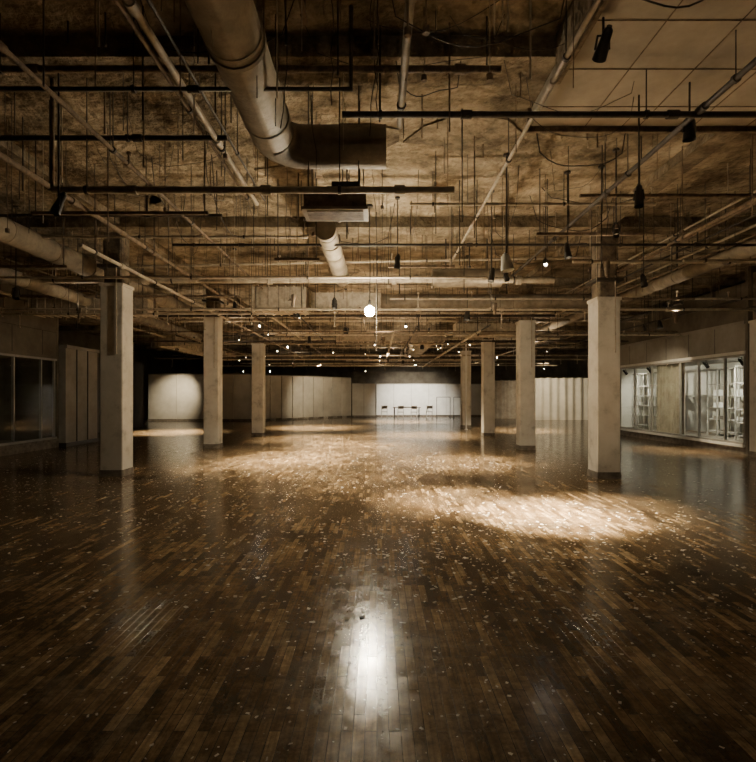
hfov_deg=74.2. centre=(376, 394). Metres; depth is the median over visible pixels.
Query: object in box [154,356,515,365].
pipe
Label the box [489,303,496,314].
spotlight
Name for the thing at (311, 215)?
diffuser
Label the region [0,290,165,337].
pipe
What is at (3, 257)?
conduit
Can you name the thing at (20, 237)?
air duct
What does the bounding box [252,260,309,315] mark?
duct
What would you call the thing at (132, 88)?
pipe
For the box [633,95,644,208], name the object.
spotlight
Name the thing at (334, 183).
fluorescent light fixture
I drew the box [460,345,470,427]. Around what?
column
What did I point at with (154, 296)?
pipe
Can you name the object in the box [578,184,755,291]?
pipe
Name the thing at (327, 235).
air duct
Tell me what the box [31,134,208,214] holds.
pipe
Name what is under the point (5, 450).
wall
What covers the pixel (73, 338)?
wall
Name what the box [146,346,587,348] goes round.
ceiling beam
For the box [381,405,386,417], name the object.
folding chair
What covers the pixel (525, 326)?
column
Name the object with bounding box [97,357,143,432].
wall
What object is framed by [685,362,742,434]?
wall display
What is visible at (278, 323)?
pipe
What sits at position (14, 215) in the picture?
pipe
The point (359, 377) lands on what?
wall
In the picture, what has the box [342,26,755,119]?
pipe
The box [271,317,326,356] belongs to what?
pipe
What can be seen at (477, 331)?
pipe
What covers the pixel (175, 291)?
pipe
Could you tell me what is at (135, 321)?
pipe
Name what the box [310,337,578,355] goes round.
pipe
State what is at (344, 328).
spotlight
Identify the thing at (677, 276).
air duct
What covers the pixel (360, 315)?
pipe
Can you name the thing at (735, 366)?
display shelf
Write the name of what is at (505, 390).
partition
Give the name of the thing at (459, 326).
duct
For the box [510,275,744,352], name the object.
girder
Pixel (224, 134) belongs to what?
pipe
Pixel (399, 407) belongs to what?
folding chair
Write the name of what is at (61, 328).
ceiling beam
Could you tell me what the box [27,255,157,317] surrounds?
duct
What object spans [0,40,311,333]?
pipe
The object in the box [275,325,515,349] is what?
pipe
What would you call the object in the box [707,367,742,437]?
display shelf
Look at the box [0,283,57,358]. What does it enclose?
bulkhead
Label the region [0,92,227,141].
pipe
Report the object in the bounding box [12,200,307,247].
pipe
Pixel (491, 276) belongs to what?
spotlight
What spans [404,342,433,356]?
duct
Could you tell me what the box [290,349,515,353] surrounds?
pipe
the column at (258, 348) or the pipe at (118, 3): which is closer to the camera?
the pipe at (118, 3)
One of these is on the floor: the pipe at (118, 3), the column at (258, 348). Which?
the column at (258, 348)
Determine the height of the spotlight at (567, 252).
1.327 m
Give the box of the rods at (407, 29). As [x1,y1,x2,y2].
[0,0,752,356]
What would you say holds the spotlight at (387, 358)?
hanging from the ceiling
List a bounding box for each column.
[97,232,135,476]
[202,289,223,447]
[250,318,266,435]
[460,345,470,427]
[481,314,494,435]
[514,285,535,449]
[585,228,623,478]
[747,272,755,456]
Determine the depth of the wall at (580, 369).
39.70 m
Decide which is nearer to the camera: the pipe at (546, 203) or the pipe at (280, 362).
the pipe at (546, 203)
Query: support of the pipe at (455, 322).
hanging from the ceiling
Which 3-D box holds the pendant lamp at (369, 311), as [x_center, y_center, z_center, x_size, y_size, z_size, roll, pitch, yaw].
[-0.130,-2.403,8.950,0.172,1.992,0.163,0,0,0]
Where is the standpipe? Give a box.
[465,322,467,429]
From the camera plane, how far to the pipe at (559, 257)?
10.68 m
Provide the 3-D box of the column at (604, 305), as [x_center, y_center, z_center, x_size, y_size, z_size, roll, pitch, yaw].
[4.420,-0.800,9.740,0.520,4.800,0.520,0,0,0]
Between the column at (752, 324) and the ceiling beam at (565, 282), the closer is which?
the column at (752, 324)
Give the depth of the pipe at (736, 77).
5.09 m
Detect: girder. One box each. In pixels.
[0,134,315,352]
[430,133,739,352]
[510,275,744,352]
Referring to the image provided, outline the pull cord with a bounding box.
[375,212,376,350]
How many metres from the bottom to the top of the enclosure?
3.150 m
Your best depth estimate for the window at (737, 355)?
15.32 m
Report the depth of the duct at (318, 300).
12.20 m
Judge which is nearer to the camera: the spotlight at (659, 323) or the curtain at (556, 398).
the spotlight at (659, 323)
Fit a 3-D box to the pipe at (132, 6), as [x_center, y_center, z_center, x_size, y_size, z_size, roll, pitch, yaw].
[-1.730,-3.054,3.850,0.087,0.690,6.700,0,0,0]
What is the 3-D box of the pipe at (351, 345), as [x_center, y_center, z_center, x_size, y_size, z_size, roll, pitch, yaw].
[2.996,-2.716,33.518,10.116,1.366,0.130,0,0,0]
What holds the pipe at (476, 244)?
hanging from the ceiling
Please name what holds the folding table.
on the floor
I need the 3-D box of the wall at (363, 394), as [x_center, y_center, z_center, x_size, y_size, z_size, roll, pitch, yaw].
[-0.950,0.370,36.235,1.700,2.460,0.170,0,0,0]
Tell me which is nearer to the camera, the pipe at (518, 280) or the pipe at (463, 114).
the pipe at (463, 114)
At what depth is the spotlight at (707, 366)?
15.36 m
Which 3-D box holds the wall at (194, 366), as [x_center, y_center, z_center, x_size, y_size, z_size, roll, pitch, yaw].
[0.000,-0.900,42.100,32.000,5.000,0.200,0,0,0]
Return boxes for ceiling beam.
[0,36,555,85]
[6,217,755,234]
[56,278,740,287]
[59,326,586,330]
[133,337,586,339]
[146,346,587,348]
[310,311,645,314]
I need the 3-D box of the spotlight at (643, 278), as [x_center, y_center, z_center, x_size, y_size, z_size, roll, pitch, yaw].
[4.750,-2.658,8.899,0.129,1.481,0.146,0,0,0]
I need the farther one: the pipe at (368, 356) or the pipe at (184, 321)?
the pipe at (368, 356)
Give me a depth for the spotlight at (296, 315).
12.36 m
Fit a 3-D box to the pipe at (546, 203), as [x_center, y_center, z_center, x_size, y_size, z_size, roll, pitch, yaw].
[2.365,-3.008,7.600,3.730,0.782,0.064,0,0,0]
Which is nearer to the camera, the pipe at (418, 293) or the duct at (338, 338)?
the pipe at (418, 293)
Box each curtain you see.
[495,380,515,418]
[535,377,587,419]
[656,363,684,434]
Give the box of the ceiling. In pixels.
[0,0,755,354]
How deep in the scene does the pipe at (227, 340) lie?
18.68 m
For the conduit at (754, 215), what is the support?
hanging from the ceiling
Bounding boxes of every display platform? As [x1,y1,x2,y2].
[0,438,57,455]
[620,427,744,454]
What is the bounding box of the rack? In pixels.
[436,397,450,417]
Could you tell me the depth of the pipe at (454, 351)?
32.94 m
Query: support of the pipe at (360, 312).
hanging from the ceiling
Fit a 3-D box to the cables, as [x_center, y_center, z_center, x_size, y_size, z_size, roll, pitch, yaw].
[0.220,-2.648,14.399,24.768,1.504,21.780,0,0,0]
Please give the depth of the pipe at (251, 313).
10.79 m
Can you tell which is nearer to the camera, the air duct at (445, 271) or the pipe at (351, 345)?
the air duct at (445, 271)
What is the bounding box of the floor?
[0,414,755,761]
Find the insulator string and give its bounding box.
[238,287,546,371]
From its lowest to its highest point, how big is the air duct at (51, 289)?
1.251 m
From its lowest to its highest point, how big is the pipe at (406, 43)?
0.597 m
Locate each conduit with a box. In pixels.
[0,256,179,322]
[0,261,170,322]
[512,190,755,322]
[535,202,755,314]
[536,209,755,327]
[536,224,755,323]
[537,214,755,318]
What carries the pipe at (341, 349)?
hanging from the ceiling
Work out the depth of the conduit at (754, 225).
9.45 m
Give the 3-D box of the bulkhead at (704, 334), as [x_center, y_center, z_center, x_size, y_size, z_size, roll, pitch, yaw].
[10.975,-2.050,17.400,2.430,1.900,8.200,0,0,0]
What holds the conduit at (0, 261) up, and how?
hanging from the ceiling
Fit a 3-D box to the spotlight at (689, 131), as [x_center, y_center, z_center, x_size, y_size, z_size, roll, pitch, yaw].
[3.000,-2.923,4.803,0.116,0.952,0.116,0,0,37]
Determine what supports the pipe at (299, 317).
hanging from the ceiling
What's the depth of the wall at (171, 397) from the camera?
30.80 m
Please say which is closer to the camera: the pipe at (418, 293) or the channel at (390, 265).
the channel at (390, 265)
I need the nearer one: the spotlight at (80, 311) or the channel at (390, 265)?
the channel at (390, 265)
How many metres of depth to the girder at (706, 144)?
7.49 m
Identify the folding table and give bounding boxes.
[393,407,420,417]
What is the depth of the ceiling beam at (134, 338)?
29.53 m
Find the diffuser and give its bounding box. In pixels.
[307,211,363,220]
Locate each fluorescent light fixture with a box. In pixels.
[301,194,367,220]
[332,161,359,185]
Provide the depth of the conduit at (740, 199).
8.61 m
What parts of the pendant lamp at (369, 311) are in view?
bulb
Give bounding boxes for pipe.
[0,5,353,93]
[0,13,500,74]
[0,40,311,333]
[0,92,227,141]
[0,100,304,348]
[0,156,221,217]
[0,209,486,279]
[0,235,554,284]
[0,239,274,331]
[0,246,755,327]
[0,252,238,312]
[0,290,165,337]
[10,246,590,275]
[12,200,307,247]
[24,268,621,324]
[50,78,54,186]
[50,78,454,194]
[55,311,554,330]
[79,164,297,360]
[89,292,677,344]
[112,0,249,200]
[123,0,258,205]
[133,300,647,323]
[133,314,628,349]
[133,320,251,356]
[133,332,549,353]
[139,314,640,330]
[146,0,264,200]
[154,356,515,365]
[158,291,572,323]
[172,191,755,267]
[173,349,553,361]
[176,314,511,353]
[176,322,586,342]
[177,322,578,350]
[181,345,425,353]
[223,323,587,363]
[223,349,459,366]
[223,356,587,363]
[223,362,556,369]
[224,134,363,185]
[236,345,515,356]
[239,314,587,321]
[240,345,548,369]
[247,351,454,354]
[263,318,561,338]
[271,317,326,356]
[275,288,680,335]
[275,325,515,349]
[281,318,559,347]
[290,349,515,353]
[299,317,338,356]
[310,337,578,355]
[318,348,548,357]
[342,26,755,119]
[346,345,496,364]
[363,314,369,352]
[384,288,394,364]
[390,250,755,299]
[392,273,417,368]
[396,0,416,128]
[410,186,655,222]
[423,287,480,366]
[441,0,601,268]
[474,327,553,363]
[510,30,755,276]
[535,301,683,346]
[540,296,747,351]
[572,210,755,263]
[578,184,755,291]
[579,149,755,198]
[682,258,755,262]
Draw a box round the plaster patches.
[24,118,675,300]
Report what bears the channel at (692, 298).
hanging from the ceiling
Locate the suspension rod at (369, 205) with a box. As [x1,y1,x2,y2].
[367,204,372,305]
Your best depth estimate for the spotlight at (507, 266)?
7.03 m
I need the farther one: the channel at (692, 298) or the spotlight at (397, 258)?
the channel at (692, 298)
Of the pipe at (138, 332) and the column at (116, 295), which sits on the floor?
the column at (116, 295)
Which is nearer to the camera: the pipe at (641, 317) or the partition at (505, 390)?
the pipe at (641, 317)
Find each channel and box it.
[0,206,66,267]
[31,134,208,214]
[274,179,319,260]
[388,207,454,267]
[536,169,643,235]
[622,241,694,299]
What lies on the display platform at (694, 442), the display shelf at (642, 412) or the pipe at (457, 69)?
the display shelf at (642, 412)
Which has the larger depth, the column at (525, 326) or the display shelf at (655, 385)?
the display shelf at (655, 385)
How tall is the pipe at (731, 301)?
1.067 m
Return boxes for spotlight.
[11,205,20,299]
[49,73,66,216]
[75,238,83,318]
[232,248,236,311]
[288,229,296,306]
[293,257,299,317]
[307,303,311,342]
[332,283,336,308]
[343,289,347,333]
[386,323,388,362]
[394,196,399,268]
[464,255,469,320]
[488,190,494,282]
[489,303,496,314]
[501,153,513,272]
[503,206,509,281]
[543,206,547,266]
[564,170,571,258]
[592,17,612,62]
[598,165,610,277]
[612,148,619,237]
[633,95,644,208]
[640,207,647,287]
[642,296,646,330]
[657,290,662,328]
[669,247,677,322]
[682,82,696,142]
[702,362,709,368]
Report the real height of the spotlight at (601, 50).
0.722 m
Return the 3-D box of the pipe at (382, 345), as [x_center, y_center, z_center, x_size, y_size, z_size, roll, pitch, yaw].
[-3.714,-2.844,32.364,17.940,1.110,0.064,0,0,0]
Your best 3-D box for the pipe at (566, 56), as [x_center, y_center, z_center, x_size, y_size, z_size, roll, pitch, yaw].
[1.580,-3.093,7.250,0.068,0.611,11.500,0,0,0]
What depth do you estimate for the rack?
35.19 m
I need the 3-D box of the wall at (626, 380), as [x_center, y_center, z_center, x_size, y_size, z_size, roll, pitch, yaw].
[11.000,-0.900,17.400,2.400,5.000,8.400,0,0,0]
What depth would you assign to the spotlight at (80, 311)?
10.80 m
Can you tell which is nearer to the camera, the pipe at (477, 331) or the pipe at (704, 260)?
the pipe at (704, 260)
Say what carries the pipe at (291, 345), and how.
hanging from the ceiling
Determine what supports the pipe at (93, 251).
hanging from the ceiling
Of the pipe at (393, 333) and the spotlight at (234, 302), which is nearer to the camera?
the spotlight at (234, 302)
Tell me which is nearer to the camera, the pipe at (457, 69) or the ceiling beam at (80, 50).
the pipe at (457, 69)
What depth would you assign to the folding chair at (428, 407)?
34.16 m
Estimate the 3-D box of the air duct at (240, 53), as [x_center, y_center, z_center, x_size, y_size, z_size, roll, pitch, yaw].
[-0.619,-2.961,3.002,1.437,0.876,5.603,0,0,0]
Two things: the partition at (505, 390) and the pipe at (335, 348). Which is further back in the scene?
the partition at (505, 390)
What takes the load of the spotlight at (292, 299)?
hanging from the ceiling
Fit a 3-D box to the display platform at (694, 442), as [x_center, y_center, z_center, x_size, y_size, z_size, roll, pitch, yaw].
[10.965,1.465,17.400,2.450,0.270,8.180,0,0,0]
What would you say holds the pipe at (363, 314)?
hanging from the ceiling
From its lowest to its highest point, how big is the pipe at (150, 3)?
0.622 m
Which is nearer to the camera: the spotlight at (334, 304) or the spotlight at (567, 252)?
the spotlight at (567, 252)
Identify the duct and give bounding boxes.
[0,217,195,317]
[0,268,202,339]
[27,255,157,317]
[155,318,235,360]
[184,0,385,169]
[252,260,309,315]
[311,255,380,311]
[314,221,348,286]
[336,329,444,342]
[381,269,621,307]
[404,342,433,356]
[431,239,502,287]
[453,291,535,337]
[536,237,755,333]
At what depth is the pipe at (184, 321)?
17.79 m
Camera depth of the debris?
4.65 m
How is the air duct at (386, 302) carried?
hanging from the ceiling
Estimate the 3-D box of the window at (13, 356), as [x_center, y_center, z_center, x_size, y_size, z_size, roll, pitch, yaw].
[-9.825,0.115,13.150,0.070,2.430,4.300,0,0,0]
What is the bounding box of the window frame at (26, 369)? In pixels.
[0,298,58,446]
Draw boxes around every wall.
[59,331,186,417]
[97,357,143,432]
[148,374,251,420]
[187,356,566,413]
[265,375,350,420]
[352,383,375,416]
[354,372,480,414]
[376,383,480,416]
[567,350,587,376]
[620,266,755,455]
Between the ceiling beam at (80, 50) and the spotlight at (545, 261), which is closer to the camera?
the ceiling beam at (80, 50)
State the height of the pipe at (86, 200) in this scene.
0.140 m
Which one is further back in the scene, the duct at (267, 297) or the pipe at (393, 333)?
the pipe at (393, 333)
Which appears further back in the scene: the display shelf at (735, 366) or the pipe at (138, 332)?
the pipe at (138, 332)
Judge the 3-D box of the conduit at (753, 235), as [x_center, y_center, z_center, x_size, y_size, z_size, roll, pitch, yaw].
[6.260,-3.010,13.000,0.060,0.778,14.000,0,0,0]
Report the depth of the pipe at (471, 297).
11.68 m
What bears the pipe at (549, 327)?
hanging from the ceiling
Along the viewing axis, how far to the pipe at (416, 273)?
16.88 m
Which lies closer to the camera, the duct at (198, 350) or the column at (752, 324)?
the column at (752, 324)
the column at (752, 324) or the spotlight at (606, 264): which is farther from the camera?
the column at (752, 324)
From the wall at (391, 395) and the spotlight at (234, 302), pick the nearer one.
the spotlight at (234, 302)
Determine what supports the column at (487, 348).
on the floor
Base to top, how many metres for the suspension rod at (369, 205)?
1.814 m
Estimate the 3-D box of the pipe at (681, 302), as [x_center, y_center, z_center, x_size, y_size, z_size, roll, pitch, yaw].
[7.800,-2.852,19.496,0.116,1.095,13.432,0,0,0]
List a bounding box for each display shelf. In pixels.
[632,373,656,429]
[654,372,656,429]
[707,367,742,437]
[734,365,742,439]
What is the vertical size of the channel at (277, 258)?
1.299 m
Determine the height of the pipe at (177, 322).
1.388 m
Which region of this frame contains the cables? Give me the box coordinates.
[87,0,748,337]
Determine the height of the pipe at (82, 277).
1.283 m
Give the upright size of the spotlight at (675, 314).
1.769 m
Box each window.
[0,353,56,445]
[620,354,744,444]
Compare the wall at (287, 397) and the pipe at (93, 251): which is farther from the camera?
the wall at (287, 397)
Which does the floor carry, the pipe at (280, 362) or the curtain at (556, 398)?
the curtain at (556, 398)
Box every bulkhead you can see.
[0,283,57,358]
[620,283,744,368]
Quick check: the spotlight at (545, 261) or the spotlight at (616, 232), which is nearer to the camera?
the spotlight at (616, 232)
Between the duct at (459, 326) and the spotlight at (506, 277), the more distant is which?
the duct at (459, 326)
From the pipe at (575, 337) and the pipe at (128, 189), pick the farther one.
the pipe at (575, 337)
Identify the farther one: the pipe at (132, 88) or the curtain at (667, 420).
the curtain at (667, 420)
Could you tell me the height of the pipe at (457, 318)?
0.939 m
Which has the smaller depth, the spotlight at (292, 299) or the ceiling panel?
the ceiling panel
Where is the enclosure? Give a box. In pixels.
[59,345,99,446]
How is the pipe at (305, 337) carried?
hanging from the ceiling
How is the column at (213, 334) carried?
on the floor
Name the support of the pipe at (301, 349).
hanging from the ceiling
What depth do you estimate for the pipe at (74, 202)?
6.80 m
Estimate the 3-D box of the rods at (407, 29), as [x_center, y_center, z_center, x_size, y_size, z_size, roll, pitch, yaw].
[-0.012,-2.700,16.212,22.484,1.399,26.871,0,0,0]
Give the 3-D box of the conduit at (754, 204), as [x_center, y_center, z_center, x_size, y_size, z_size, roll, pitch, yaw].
[5.540,-3.082,13.000,0.072,0.633,14.000,0,0,0]
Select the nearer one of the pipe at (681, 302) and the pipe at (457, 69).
the pipe at (457, 69)
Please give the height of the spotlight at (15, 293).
1.684 m
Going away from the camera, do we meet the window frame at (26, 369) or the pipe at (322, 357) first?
the window frame at (26, 369)
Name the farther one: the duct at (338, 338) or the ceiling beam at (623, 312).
the ceiling beam at (623, 312)
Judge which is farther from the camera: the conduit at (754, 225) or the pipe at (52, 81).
the conduit at (754, 225)
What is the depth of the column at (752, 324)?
13.05 m
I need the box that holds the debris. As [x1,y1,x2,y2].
[0,436,755,761]
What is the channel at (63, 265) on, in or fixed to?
hanging from the ceiling
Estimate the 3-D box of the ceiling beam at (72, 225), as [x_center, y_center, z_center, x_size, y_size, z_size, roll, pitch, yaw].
[0.000,-3.300,9.750,31.960,0.200,0.440,0,0,0]
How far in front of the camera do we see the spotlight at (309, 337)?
18.48 m
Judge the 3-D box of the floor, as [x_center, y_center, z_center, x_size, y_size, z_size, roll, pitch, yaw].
[0.000,1.650,19.000,32.000,0.100,46.000,0,0,0]
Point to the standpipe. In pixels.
(466, 322)
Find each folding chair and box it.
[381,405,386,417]
[397,405,403,418]
[426,405,432,417]
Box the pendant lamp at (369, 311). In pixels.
[365,204,374,315]
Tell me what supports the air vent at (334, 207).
hanging from the ceiling
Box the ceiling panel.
[526,0,755,132]
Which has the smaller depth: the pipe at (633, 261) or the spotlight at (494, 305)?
the pipe at (633, 261)
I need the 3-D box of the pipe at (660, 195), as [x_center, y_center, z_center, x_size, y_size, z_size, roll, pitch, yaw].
[6.400,-2.914,6.900,7.200,0.970,0.074,0,0,0]
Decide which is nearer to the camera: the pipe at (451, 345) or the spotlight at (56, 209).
the spotlight at (56, 209)
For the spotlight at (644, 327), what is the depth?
14.17 m
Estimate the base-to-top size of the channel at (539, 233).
0.999 m
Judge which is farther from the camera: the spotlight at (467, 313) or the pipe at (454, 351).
the pipe at (454, 351)
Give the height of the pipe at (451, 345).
1.199 m
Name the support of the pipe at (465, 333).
hanging from the ceiling
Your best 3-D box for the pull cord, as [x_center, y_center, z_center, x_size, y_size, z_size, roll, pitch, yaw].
[-0.010,-2.104,9.300,0.035,2.589,0.035,0,0,23]
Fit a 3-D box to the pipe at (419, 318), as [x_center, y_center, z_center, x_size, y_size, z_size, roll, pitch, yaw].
[1.292,-2.725,18.196,10.898,1.347,0.064,0,0,0]
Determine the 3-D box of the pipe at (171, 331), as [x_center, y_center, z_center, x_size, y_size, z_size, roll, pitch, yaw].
[0.202,-2.490,15.656,18.396,1.818,0.064,0,0,0]
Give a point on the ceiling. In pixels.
(162, 110)
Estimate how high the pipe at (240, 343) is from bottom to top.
1.754 m

